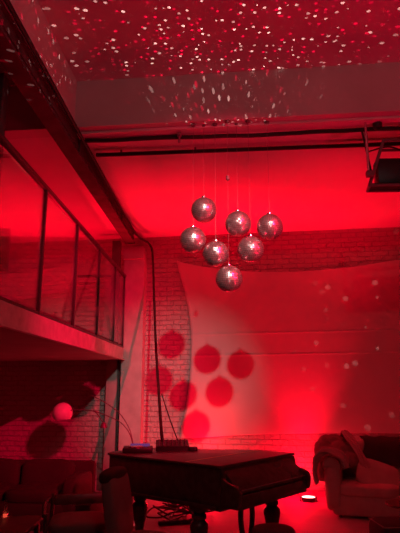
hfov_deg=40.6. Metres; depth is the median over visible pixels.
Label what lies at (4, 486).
seat cushion
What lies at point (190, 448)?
box
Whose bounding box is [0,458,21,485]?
cushion
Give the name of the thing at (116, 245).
steel column
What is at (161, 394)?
cable
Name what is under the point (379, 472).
throw cushion
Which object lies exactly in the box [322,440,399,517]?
couch
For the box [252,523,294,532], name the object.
stool
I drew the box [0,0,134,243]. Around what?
steel beam
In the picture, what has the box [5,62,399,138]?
ceiling beam
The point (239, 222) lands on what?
ball
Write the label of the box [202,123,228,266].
ball
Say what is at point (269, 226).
ball
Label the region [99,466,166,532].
upholstered chair
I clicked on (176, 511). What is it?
cable
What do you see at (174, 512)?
cable
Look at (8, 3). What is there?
cable
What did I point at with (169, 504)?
cable
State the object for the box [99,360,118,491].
steel column
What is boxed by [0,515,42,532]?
coffee table
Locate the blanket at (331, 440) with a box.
[314,434,358,480]
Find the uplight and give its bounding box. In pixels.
[300,495,316,501]
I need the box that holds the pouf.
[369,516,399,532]
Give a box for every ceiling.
[0,0,399,85]
[7,124,399,239]
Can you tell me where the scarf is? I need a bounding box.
[340,430,370,467]
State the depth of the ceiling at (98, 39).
5.15 m
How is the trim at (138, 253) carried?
attached to the wall at (30, 391)
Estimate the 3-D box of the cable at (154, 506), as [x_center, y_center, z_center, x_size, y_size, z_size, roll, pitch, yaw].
[-0.286,3.278,7.328,0.687,0.127,0.616,-1,-13,3]
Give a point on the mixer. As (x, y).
(161, 445)
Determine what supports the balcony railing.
on the floor at (14, 345)
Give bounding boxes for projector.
[366,138,399,191]
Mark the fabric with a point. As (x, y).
(316, 351)
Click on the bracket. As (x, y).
(377, 125)
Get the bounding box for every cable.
[4,0,163,439]
[146,507,187,519]
[153,505,192,516]
[161,394,177,439]
[162,502,188,508]
[175,506,212,512]
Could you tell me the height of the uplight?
0.070 m
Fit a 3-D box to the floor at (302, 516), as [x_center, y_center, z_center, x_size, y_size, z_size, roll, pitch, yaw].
[-0.119,2.587,3.527,10.400,0.100,14.500,-1,-13,3]
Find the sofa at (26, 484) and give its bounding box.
[0,458,102,524]
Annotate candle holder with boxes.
[1,500,8,518]
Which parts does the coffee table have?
leg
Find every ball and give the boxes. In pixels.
[180,123,205,252]
[191,125,216,222]
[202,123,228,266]
[215,120,242,291]
[225,123,250,236]
[237,120,263,262]
[257,121,282,239]
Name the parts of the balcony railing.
glass panel, post, glass panel, rail, handrail, post, glass panel, post, glass panel, post, glass panel, post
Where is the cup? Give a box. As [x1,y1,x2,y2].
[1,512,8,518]
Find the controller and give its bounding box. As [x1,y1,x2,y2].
[122,443,152,452]
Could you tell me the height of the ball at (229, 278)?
1.834 m
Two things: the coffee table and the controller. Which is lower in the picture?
the coffee table
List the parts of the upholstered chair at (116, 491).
backrest, seat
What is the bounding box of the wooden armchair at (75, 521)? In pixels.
[41,493,105,532]
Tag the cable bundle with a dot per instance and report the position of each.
(384, 128)
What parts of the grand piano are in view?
leg, rim moulding, leg, lid, leg, fall trim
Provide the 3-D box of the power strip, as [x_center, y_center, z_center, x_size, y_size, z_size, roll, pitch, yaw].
[-0.285,3.233,6.899,0.500,0.110,0.070,3,-13,-14]
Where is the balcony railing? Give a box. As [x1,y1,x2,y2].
[0,132,125,347]
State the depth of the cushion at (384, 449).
7.79 m
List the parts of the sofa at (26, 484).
armrest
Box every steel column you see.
[0,73,8,144]
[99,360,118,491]
[109,241,121,343]
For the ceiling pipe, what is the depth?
6.25 m
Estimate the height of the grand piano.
1.004 m
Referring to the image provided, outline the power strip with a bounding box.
[158,514,192,525]
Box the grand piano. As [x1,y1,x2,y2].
[108,448,310,532]
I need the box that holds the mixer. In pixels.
[156,439,188,450]
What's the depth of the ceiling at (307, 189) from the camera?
7.37 m
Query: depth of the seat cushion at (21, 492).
6.58 m
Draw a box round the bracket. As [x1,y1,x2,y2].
[361,121,381,177]
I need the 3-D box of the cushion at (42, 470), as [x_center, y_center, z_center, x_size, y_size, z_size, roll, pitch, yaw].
[-2.018,2.784,7.199,0.726,0.431,0.280,-1,-13,4]
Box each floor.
[0,327,120,360]
[29,490,369,532]
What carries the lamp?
on the floor at (302, 516)
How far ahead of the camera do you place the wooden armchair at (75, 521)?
5.09 m
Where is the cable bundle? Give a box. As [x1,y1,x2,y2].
[85,126,399,142]
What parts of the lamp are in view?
lamp shade, arm, lamp shade, arm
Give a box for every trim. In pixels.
[0,300,124,359]
[77,115,399,139]
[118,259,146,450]
[123,247,146,262]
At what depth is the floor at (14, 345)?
7.08 m
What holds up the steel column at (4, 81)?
on the floor at (14, 345)
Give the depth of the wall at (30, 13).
4.97 m
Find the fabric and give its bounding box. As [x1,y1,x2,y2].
[177,259,399,438]
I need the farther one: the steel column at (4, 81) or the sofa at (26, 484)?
the sofa at (26, 484)
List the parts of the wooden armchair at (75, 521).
leg, arm, leg, seat, backrest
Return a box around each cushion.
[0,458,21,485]
[0,482,15,500]
[4,482,62,503]
[20,458,75,483]
[340,477,399,498]
[356,458,399,486]
[360,435,399,465]
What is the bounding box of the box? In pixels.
[189,447,197,450]
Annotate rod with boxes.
[177,132,181,142]
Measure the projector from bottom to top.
0.462 m
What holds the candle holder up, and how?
on the coffee table
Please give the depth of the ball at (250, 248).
5.30 m
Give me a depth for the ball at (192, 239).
5.40 m
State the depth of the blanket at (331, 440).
7.74 m
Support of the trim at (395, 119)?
attached to the ceiling beam at (359, 90)
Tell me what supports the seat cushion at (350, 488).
on the couch at (345, 496)
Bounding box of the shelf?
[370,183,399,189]
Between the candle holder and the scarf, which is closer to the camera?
the candle holder
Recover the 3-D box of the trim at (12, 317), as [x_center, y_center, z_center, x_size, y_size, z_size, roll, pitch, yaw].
[-1.534,0.489,4.783,0.044,0.205,9.400,-1,-13,3]
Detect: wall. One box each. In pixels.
[0,227,399,495]
[2,0,76,120]
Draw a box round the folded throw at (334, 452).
[312,447,349,484]
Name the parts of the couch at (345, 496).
armrest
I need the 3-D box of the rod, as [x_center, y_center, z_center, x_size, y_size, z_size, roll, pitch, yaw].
[-0.225,-1.417,5.890,0.050,0.150,0.060,-1,-13,3]
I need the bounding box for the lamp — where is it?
[52,395,144,528]
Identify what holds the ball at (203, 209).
hanging from the ceiling beam at (359, 90)
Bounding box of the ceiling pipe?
[96,142,399,156]

